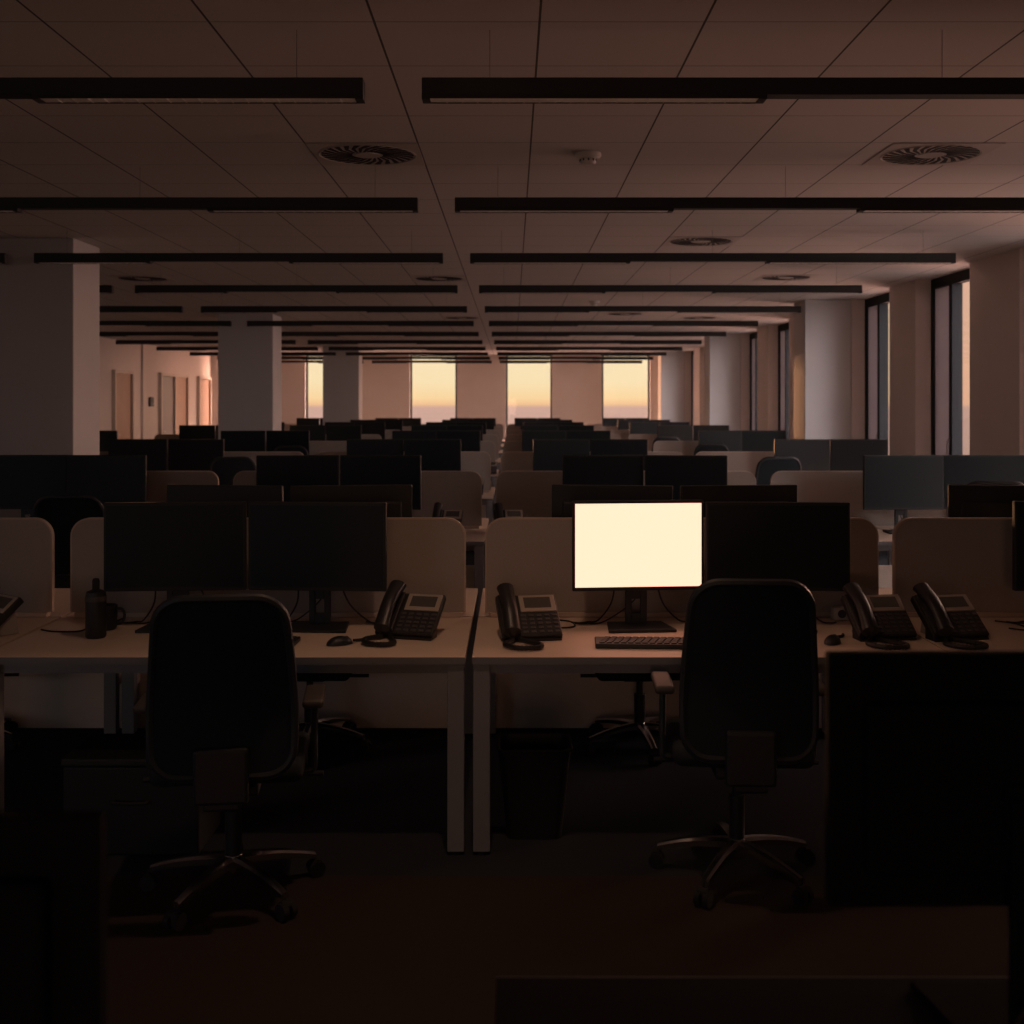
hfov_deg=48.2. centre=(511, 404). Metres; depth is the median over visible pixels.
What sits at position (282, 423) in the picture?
monitor
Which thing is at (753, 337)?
window
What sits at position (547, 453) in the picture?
monitor
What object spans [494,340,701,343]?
linear pendant light
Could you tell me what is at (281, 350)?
tray
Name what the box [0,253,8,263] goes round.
linear pendant light
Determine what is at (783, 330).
window
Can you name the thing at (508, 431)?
divider
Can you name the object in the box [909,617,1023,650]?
desk
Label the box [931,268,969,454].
window
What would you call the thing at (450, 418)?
monitor
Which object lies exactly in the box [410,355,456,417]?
window
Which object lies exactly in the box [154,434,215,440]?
divider
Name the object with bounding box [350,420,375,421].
monitor
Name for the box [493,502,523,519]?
desk phone
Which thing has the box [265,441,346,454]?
divider
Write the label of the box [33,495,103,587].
office chair
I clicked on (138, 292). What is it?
diffuser
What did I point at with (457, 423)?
monitor
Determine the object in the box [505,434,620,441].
divider
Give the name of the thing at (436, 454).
monitor
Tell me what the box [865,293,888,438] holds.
window
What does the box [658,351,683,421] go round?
pillar
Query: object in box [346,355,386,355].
tray
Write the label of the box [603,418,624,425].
monitor
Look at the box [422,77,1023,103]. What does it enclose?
linear pendant light
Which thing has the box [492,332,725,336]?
linear pendant light
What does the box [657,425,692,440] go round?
monitor
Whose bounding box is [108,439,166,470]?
monitor
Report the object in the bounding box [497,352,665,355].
linear pendant light
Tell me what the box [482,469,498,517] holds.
desk
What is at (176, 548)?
monitor
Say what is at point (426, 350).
tray
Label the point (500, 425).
divider
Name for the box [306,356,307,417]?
window
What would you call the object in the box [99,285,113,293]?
linear pendant light
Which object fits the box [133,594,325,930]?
office chair
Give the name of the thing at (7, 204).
linear pendant light
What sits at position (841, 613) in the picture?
socket
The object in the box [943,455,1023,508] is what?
monitor
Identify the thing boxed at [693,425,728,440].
monitor
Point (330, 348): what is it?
linear pendant light
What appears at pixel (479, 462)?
divider
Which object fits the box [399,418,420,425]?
monitor
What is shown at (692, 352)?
window
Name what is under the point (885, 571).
desk
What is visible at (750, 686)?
office chair
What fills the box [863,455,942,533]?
monitor
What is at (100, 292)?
diffuser
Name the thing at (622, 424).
monitor
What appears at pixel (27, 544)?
divider
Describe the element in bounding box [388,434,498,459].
divider
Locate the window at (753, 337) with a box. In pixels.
[750,332,756,429]
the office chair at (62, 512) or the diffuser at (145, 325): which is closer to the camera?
the office chair at (62, 512)
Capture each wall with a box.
[99,337,211,438]
[212,355,657,438]
[684,248,1023,454]
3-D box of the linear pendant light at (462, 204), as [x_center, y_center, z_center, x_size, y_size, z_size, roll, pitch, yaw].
[1.594,-1.258,6.670,3.852,0.264,0.070,0,0,0]
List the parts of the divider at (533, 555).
rail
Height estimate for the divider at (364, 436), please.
0.431 m
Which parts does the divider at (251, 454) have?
edge trim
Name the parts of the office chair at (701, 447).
backrest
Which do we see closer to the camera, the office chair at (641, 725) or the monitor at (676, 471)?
the office chair at (641, 725)
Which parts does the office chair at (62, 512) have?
frame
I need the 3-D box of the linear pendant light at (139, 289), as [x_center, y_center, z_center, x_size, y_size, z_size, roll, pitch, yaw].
[-2.169,-1.258,11.530,3.242,0.264,0.070,0,0,0]
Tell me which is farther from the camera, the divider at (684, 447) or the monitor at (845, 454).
the divider at (684, 447)
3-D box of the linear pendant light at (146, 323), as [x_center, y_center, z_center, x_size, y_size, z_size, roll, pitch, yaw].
[-5.685,-1.258,16.390,3.330,0.264,0.070,0,0,0]
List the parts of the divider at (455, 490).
rail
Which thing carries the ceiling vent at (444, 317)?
in the ceiling
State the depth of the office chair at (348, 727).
5.48 m
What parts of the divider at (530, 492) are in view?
edge trim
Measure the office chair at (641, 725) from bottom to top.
0.967 m
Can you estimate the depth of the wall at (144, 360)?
25.92 m
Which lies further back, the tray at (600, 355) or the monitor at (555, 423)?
the tray at (600, 355)
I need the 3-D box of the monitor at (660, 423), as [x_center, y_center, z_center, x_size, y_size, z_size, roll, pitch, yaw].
[3.207,0.630,22.579,0.589,0.590,0.223,0,0,4]
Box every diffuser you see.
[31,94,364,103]
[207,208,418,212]
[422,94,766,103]
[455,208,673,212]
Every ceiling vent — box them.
[107,275,175,281]
[305,143,424,164]
[410,275,466,281]
[442,316,480,318]
[605,312,646,314]
[662,236,741,245]
[679,316,720,318]
[754,274,819,280]
[862,143,1005,164]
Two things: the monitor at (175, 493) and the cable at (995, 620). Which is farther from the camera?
the monitor at (175, 493)
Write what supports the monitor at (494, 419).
on the desk
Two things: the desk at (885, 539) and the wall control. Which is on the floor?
the desk at (885, 539)
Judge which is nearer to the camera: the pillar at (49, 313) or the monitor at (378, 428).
the pillar at (49, 313)
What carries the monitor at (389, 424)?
on the desk
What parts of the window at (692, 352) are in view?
frosted pane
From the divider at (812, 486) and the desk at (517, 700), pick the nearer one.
the desk at (517, 700)
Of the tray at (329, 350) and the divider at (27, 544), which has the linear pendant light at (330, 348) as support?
the tray at (329, 350)
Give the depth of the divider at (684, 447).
15.67 m
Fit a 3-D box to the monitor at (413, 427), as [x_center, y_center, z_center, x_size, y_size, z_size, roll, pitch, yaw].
[-1.377,0.630,18.987,0.589,0.590,0.223,0,0,-3]
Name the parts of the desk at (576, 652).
leg, under frame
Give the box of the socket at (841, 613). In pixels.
[838,610,845,617]
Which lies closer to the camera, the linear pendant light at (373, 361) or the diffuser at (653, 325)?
the diffuser at (653, 325)
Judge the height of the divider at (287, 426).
0.431 m
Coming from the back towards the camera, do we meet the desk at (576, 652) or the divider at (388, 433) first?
the divider at (388, 433)
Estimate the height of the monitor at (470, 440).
0.580 m
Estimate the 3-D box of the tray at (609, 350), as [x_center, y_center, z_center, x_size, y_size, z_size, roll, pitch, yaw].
[2.769,-1.134,23.680,1.502,0.016,0.070,0,0,0]
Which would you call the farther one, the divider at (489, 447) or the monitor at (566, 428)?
the monitor at (566, 428)
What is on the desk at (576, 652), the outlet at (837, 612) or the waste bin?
the outlet at (837, 612)
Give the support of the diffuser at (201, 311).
on the linear pendant light at (204, 309)
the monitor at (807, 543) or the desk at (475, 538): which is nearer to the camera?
the monitor at (807, 543)
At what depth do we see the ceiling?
6.30 m
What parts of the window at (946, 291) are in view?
frosted pane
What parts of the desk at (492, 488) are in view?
leg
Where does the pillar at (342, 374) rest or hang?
on the floor
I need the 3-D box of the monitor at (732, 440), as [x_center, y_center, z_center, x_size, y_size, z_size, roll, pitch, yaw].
[2.800,0.635,15.411,0.589,0.580,0.223,0,0,-4]
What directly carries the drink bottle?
on the desk at (122, 650)
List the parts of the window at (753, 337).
frosted pane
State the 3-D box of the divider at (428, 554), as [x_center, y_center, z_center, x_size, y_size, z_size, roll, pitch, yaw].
[-1.063,0.709,5.000,1.723,0.431,0.044,0,0,0]
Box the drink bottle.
[85,578,106,638]
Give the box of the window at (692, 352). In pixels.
[691,351,693,424]
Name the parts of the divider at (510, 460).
edge trim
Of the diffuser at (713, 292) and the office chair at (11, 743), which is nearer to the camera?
the office chair at (11, 743)
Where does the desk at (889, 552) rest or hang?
on the floor
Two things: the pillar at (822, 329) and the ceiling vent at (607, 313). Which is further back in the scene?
the ceiling vent at (607, 313)
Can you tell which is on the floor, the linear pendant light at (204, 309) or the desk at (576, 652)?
the desk at (576, 652)
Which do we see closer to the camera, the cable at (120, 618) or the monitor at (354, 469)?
the cable at (120, 618)
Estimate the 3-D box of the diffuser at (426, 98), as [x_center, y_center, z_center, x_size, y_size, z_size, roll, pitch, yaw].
[0.303,-1.134,4.240,1.270,0.016,0.070,0,0,0]
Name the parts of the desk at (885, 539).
under frame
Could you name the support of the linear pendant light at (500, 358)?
hanging from the ceiling
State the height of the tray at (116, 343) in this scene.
0.016 m
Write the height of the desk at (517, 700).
0.730 m
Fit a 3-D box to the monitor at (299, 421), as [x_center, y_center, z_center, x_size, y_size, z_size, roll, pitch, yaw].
[-5.292,0.630,29.678,0.589,0.590,0.223,0,0,-4]
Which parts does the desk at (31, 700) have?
kick panel, leg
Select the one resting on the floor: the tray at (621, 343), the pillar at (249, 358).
the pillar at (249, 358)
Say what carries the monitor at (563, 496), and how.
on the desk at (517, 700)
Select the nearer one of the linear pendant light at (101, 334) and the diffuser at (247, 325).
the diffuser at (247, 325)
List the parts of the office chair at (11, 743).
arm, arm, tilt lever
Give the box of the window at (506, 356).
[506,356,551,431]
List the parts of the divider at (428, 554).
rail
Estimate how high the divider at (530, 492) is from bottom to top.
0.431 m
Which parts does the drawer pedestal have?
lid, handle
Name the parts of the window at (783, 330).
frosted pane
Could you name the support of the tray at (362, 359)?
on the linear pendant light at (363, 358)
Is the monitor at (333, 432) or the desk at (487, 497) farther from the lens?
the monitor at (333, 432)
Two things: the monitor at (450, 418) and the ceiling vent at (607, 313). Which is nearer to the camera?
the ceiling vent at (607, 313)
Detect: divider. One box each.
[0,471,218,516]
[0,517,54,616]
[70,517,465,616]
[99,451,107,454]
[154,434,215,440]
[167,451,303,470]
[233,471,481,528]
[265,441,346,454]
[285,424,319,429]
[317,451,490,491]
[362,434,381,438]
[385,430,399,438]
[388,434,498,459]
[403,426,410,430]
[409,430,500,450]
[480,441,495,461]
[485,517,878,616]
[494,426,501,443]
[496,424,502,439]
[496,471,755,516]
[501,451,682,471]
[503,441,521,452]
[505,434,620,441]
[506,430,601,434]
[507,426,519,430]
[587,424,602,429]
[596,426,617,430]
[610,430,629,438]
[627,434,656,450]
[653,441,697,454]
[696,451,773,475]
[770,471,947,528]
[892,517,1023,616]
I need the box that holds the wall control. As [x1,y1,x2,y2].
[149,397,153,406]
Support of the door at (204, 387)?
in the wall at (144, 360)
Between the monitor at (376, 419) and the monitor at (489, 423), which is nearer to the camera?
the monitor at (489, 423)
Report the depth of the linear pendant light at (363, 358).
28.50 m
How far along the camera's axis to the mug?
4.70 m
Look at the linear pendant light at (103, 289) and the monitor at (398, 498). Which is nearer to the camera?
the monitor at (398, 498)
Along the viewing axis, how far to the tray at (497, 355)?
26.07 m
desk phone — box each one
[0,593,23,635]
[361,580,445,646]
[432,502,462,523]
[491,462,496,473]
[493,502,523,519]
[495,583,562,650]
[841,582,916,649]
[910,582,988,649]
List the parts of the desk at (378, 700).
leg, kick panel, leg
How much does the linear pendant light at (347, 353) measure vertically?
0.264 m
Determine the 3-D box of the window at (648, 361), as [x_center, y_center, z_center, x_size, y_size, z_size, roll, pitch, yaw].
[3.170,0.084,31.965,1.336,2.943,0.090,0,0,0]
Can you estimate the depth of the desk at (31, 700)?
5.85 m
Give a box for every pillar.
[0,238,98,454]
[218,314,280,440]
[323,346,361,424]
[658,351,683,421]
[704,334,740,430]
[794,300,850,438]
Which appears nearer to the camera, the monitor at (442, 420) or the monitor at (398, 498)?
the monitor at (398, 498)
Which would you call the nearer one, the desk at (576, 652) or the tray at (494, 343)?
the desk at (576, 652)
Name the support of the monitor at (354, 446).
on the desk at (487, 497)
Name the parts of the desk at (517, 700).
leg, kick panel, leg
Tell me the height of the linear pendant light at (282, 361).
0.264 m
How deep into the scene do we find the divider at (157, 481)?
8.55 m
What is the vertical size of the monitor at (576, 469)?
0.562 m
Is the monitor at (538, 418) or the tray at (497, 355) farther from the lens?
the monitor at (538, 418)
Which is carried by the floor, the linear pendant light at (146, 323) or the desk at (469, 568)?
the desk at (469, 568)
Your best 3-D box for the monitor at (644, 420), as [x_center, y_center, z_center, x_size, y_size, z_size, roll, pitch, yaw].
[3.304,0.630,26.083,0.589,0.590,0.223,0,0,3]
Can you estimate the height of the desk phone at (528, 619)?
0.209 m
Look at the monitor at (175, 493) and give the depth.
5.30 m
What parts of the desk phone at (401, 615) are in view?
coiled cord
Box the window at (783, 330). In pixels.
[778,322,788,438]
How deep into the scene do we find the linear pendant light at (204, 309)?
13.93 m
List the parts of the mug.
handle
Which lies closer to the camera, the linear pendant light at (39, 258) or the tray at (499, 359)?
the linear pendant light at (39, 258)
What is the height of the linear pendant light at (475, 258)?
0.264 m
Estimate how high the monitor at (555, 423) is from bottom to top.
0.590 m
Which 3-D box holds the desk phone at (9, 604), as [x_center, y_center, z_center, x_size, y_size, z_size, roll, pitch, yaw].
[-2.162,0.819,4.533,0.250,0.209,0.362,0,0,41]
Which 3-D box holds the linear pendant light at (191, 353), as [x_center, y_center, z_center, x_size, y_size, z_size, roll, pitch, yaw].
[-5.685,-1.258,26.110,3.330,0.264,0.070,0,0,0]
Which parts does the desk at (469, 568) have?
kick panel, leg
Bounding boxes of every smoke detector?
[575,151,600,165]
[589,301,599,305]
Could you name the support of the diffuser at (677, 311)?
on the linear pendant light at (488, 309)
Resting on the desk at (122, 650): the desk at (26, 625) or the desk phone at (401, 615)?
the desk phone at (401, 615)
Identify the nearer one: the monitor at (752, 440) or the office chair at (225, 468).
the office chair at (225, 468)
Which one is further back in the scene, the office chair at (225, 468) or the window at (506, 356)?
the window at (506, 356)
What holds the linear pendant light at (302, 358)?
hanging from the ceiling
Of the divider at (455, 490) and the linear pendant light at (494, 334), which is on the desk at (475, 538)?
the divider at (455, 490)
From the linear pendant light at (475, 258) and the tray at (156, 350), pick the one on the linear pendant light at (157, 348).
the tray at (156, 350)
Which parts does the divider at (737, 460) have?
edge trim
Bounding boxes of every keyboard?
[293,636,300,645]
[595,636,682,648]
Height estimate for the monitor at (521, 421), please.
0.590 m
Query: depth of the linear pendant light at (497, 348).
23.64 m
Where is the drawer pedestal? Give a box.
[61,734,219,854]
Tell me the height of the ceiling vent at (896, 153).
0.008 m
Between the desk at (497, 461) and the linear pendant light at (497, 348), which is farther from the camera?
the linear pendant light at (497, 348)
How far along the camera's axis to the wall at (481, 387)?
31.80 m
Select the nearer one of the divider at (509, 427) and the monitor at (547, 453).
the monitor at (547, 453)
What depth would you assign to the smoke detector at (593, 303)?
15.26 m
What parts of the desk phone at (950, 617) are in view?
coiled cord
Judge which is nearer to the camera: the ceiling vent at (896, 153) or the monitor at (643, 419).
the ceiling vent at (896, 153)
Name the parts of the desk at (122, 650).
leg, under frame, leg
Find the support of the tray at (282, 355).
on the linear pendant light at (191, 353)
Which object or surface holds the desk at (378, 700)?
on the floor
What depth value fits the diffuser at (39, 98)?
4.21 m
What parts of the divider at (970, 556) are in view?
rail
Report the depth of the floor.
3.81 m
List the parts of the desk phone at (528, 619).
coiled cord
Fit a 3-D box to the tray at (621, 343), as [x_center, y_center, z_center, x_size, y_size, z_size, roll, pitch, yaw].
[2.769,-1.134,21.250,1.502,0.016,0.070,0,0,0]
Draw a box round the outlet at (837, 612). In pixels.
[831,606,848,619]
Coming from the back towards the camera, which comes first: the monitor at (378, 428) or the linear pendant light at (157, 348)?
the linear pendant light at (157, 348)
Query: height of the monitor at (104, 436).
0.580 m
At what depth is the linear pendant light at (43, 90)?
4.21 m
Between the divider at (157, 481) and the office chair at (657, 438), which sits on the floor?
the office chair at (657, 438)
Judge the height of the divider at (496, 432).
0.431 m
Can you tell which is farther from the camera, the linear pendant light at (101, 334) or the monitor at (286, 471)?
the linear pendant light at (101, 334)
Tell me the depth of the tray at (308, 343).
21.21 m
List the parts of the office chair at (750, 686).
tilt lever, armrest, arm, arm, arm, seat, frame, backrest, arm, arm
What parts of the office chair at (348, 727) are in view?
arm, arm, seat, arm, arm, tilt lever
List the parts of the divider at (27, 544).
rail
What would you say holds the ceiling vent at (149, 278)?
in the ceiling
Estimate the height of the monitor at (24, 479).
0.562 m
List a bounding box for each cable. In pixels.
[41,618,121,632]
[560,619,575,628]
[995,620,1023,630]
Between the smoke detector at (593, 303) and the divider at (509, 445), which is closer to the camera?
the smoke detector at (593, 303)
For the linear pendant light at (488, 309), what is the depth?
13.93 m
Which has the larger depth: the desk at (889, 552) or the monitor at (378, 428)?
the monitor at (378, 428)
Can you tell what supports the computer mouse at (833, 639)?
on the desk at (576, 652)
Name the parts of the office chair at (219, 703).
tilt lever, armrest, arm, arm, backrest, frame, seat, arm, arm, armrest, tilt lever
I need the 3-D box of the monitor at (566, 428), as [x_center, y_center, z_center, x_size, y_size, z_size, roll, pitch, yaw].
[1.067,0.630,18.989,0.589,0.590,0.223,0,0,5]
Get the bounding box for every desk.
[0,617,58,646]
[0,617,472,854]
[4,588,121,733]
[66,588,477,735]
[465,529,485,622]
[466,518,488,587]
[472,617,943,854]
[478,588,824,735]
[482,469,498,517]
[482,492,493,524]
[489,487,494,520]
[491,473,497,502]
[495,977,1007,1023]
[496,460,500,473]
[877,529,892,550]
[879,565,891,587]
[879,588,891,594]
[888,551,891,564]
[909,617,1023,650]
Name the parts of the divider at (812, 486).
edge trim, rail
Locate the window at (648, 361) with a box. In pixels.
[602,356,649,423]
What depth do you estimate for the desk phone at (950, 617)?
4.52 m
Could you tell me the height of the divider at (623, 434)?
0.431 m
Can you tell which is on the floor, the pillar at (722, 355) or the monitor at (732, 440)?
the pillar at (722, 355)
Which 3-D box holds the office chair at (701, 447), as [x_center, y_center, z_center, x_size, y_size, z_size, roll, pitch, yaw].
[2.474,1.066,14.526,0.626,1.176,0.694,0,0,0]
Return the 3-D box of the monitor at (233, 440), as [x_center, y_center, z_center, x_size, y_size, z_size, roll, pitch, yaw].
[-3.620,0.635,15.405,0.589,0.580,0.223,0,0,-5]
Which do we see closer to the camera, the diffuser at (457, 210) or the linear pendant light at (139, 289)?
the diffuser at (457, 210)
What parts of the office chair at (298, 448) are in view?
backrest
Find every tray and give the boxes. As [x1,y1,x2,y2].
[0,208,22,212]
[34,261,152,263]
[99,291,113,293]
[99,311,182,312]
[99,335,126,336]
[116,343,170,343]
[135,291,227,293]
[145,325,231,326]
[156,350,205,350]
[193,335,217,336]
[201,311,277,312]
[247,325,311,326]
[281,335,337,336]
[281,350,317,350]
[282,355,335,355]
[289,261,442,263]
[308,343,357,343]
[329,350,373,350]
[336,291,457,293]
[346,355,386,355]
[362,359,396,359]
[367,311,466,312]
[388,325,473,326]
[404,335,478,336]
[417,343,481,343]
[426,350,485,350]
[434,355,487,355]
[441,359,489,359]
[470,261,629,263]
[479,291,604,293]
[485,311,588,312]
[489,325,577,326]
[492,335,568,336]
[494,343,562,343]
[496,350,556,350]
[497,355,552,355]
[499,359,549,359]
[593,359,652,359]
[600,355,665,355]
[609,350,681,350]
[621,343,701,343]
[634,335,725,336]
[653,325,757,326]
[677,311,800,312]
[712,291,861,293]
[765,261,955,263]
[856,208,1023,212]
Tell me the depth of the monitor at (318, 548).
4.73 m
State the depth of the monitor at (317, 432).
18.96 m
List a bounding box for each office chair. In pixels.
[4,673,20,750]
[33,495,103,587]
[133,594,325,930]
[209,456,255,484]
[274,445,307,454]
[297,673,371,764]
[580,673,679,764]
[648,578,824,907]
[652,437,679,450]
[694,444,728,454]
[755,456,800,484]
[967,481,1023,484]
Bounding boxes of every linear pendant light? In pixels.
[0,30,364,103]
[0,197,418,212]
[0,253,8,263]
[34,253,442,263]
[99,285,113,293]
[99,306,182,312]
[99,321,231,326]
[99,332,217,336]
[116,340,295,343]
[135,285,457,293]
[156,347,317,350]
[190,352,335,355]
[201,306,466,312]
[217,357,322,359]
[247,321,473,326]
[281,327,478,336]
[281,360,363,362]
[308,340,482,343]
[329,347,485,350]
[346,352,487,355]
[362,357,489,359]
[372,356,491,362]
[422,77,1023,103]
[455,167,1023,212]
[470,230,955,263]
[479,267,861,293]
[485,306,800,312]
[489,321,757,326]
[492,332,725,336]
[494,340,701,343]
[496,347,681,350]
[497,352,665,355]
[499,357,652,359]
[500,360,641,362]
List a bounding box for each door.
[112,369,133,438]
[158,373,188,433]
[197,376,211,424]
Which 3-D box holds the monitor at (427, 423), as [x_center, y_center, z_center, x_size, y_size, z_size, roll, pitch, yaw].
[-1.398,0.630,22.542,0.589,0.590,0.223,0,0,-4]
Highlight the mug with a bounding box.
[107,603,125,630]
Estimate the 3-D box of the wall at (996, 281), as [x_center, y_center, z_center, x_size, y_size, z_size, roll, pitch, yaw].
[4.660,0.133,14.750,0.360,3.045,34.700,0,0,0]
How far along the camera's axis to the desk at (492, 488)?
12.84 m
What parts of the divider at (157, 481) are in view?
edge trim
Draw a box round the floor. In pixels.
[4,551,1007,1023]
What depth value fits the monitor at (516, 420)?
29.66 m
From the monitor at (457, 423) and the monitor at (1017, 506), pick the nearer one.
the monitor at (1017, 506)
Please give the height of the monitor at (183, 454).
0.571 m
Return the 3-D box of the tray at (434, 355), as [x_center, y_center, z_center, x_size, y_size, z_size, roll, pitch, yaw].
[-1.158,-1.134,26.110,1.220,0.016,0.070,0,0,0]
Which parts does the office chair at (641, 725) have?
tilt lever, arm, arm, seat, arm, arm, arm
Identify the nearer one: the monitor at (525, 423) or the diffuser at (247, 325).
the diffuser at (247, 325)
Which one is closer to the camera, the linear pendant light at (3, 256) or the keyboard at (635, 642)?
the keyboard at (635, 642)
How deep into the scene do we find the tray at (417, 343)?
21.21 m
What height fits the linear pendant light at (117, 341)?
0.264 m
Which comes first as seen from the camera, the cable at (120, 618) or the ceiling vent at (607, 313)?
the cable at (120, 618)
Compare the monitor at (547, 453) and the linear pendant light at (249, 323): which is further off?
the linear pendant light at (249, 323)
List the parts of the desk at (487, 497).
leg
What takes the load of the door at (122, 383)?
in the wall at (144, 360)
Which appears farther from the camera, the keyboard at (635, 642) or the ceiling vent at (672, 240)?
the ceiling vent at (672, 240)
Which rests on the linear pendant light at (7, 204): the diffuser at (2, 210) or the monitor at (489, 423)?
the diffuser at (2, 210)
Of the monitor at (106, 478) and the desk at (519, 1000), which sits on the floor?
the desk at (519, 1000)
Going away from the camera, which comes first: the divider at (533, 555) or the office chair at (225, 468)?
the divider at (533, 555)
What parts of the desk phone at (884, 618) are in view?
coiled cord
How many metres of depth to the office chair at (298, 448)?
14.19 m
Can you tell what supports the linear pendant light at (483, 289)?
hanging from the ceiling
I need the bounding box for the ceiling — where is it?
[0,0,1023,354]
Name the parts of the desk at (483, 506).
kick panel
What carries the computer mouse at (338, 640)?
on the desk at (122, 650)
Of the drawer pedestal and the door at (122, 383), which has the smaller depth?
the drawer pedestal
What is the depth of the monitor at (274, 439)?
15.41 m
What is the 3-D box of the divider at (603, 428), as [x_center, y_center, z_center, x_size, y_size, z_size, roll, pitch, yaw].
[2.850,0.709,26.360,1.830,0.431,0.044,0,0,0]
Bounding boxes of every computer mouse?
[326,636,352,645]
[824,634,840,644]
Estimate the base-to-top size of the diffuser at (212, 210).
0.016 m
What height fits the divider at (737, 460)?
0.431 m
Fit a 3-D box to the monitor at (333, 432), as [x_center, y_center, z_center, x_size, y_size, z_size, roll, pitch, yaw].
[-2.791,0.630,19.011,0.589,0.590,0.223,0,0,3]
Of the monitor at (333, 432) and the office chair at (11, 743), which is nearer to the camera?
the office chair at (11, 743)
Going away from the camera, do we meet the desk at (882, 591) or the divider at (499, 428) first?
the desk at (882, 591)
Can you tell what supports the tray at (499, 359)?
on the linear pendant light at (500, 358)
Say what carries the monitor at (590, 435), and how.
on the desk
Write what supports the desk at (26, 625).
on the floor
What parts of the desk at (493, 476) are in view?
leg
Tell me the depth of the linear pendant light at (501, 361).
30.93 m
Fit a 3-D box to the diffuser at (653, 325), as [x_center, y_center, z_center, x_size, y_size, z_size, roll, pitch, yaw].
[2.769,-1.134,16.390,1.502,0.016,0.070,0,0,0]
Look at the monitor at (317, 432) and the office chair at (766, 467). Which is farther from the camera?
the monitor at (317, 432)
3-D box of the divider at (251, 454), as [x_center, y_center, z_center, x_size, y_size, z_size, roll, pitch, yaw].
[-3.127,0.709,12.120,1.865,0.431,0.044,0,0,0]
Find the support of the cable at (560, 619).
on the desk at (576, 652)
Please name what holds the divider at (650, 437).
on the desk
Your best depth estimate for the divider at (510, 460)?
12.11 m
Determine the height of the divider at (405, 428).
0.431 m
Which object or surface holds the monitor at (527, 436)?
on the desk
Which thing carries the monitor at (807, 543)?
on the desk at (576, 652)
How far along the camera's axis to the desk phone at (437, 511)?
8.27 m
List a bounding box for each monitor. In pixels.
[0,455,65,516]
[66,455,146,505]
[99,431,117,450]
[104,501,246,632]
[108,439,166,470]
[167,484,283,516]
[168,439,223,470]
[179,425,214,438]
[221,431,264,450]
[248,501,386,632]
[256,455,338,501]
[266,430,309,454]
[281,422,284,430]
[290,425,325,440]
[290,484,411,516]
[296,418,318,424]
[325,422,354,424]
[326,425,361,440]
[340,455,420,509]
[347,439,403,454]
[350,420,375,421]
[355,422,384,438]
[375,418,397,421]
[377,420,402,430]
[392,431,435,438]
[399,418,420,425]
[404,439,460,470]
[411,425,446,438]
[426,422,455,424]
[437,430,479,450]
[442,420,467,421]
[447,425,482,440]
[450,418,472,419]
[456,422,485,433]
[468,420,493,429]
[473,418,495,425]
[514,418,536,425]
[520,420,545,429]
[522,425,557,430]
[522,431,565,450]
[524,422,552,424]
[533,439,589,470]
[538,418,559,419]
[546,420,571,424]
[552,484,672,516]
[554,422,583,424]
[558,425,593,438]
[562,455,642,484]
[567,431,609,450]
[571,500,702,632]
[591,439,647,470]
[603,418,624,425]
[618,420,642,429]
[625,418,647,421]
[630,422,658,433]
[644,420,669,421]
[645,455,727,499]
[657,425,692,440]
[659,422,689,424]
[680,484,796,516]
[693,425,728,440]
[698,431,741,450]
[706,502,849,632]
[742,430,785,450]
[774,439,829,470]
[825,651,1023,1023]
[830,439,887,470]
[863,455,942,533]
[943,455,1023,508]
[948,484,1023,516]
[1006,501,1023,623]
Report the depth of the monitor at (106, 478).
8.28 m
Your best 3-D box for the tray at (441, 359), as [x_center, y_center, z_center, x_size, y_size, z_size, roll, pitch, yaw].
[-1.158,-1.134,28.540,1.220,0.016,0.070,0,0,0]
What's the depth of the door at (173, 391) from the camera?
28.04 m
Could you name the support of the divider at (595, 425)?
on the desk
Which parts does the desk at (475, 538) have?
under frame, leg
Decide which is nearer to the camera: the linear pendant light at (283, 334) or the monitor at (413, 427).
the linear pendant light at (283, 334)
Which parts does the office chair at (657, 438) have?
backrest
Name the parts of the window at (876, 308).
frosted pane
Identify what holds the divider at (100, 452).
on the desk
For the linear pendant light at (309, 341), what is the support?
hanging from the ceiling
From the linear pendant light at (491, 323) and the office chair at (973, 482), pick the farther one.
the linear pendant light at (491, 323)
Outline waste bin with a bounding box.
[496,732,572,839]
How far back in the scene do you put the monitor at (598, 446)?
11.84 m
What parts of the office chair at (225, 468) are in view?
frame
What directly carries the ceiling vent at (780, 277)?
in the ceiling
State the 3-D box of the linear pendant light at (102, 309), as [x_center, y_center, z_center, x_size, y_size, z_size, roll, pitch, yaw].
[-5.685,-1.258,13.960,3.330,0.264,0.070,0,0,0]

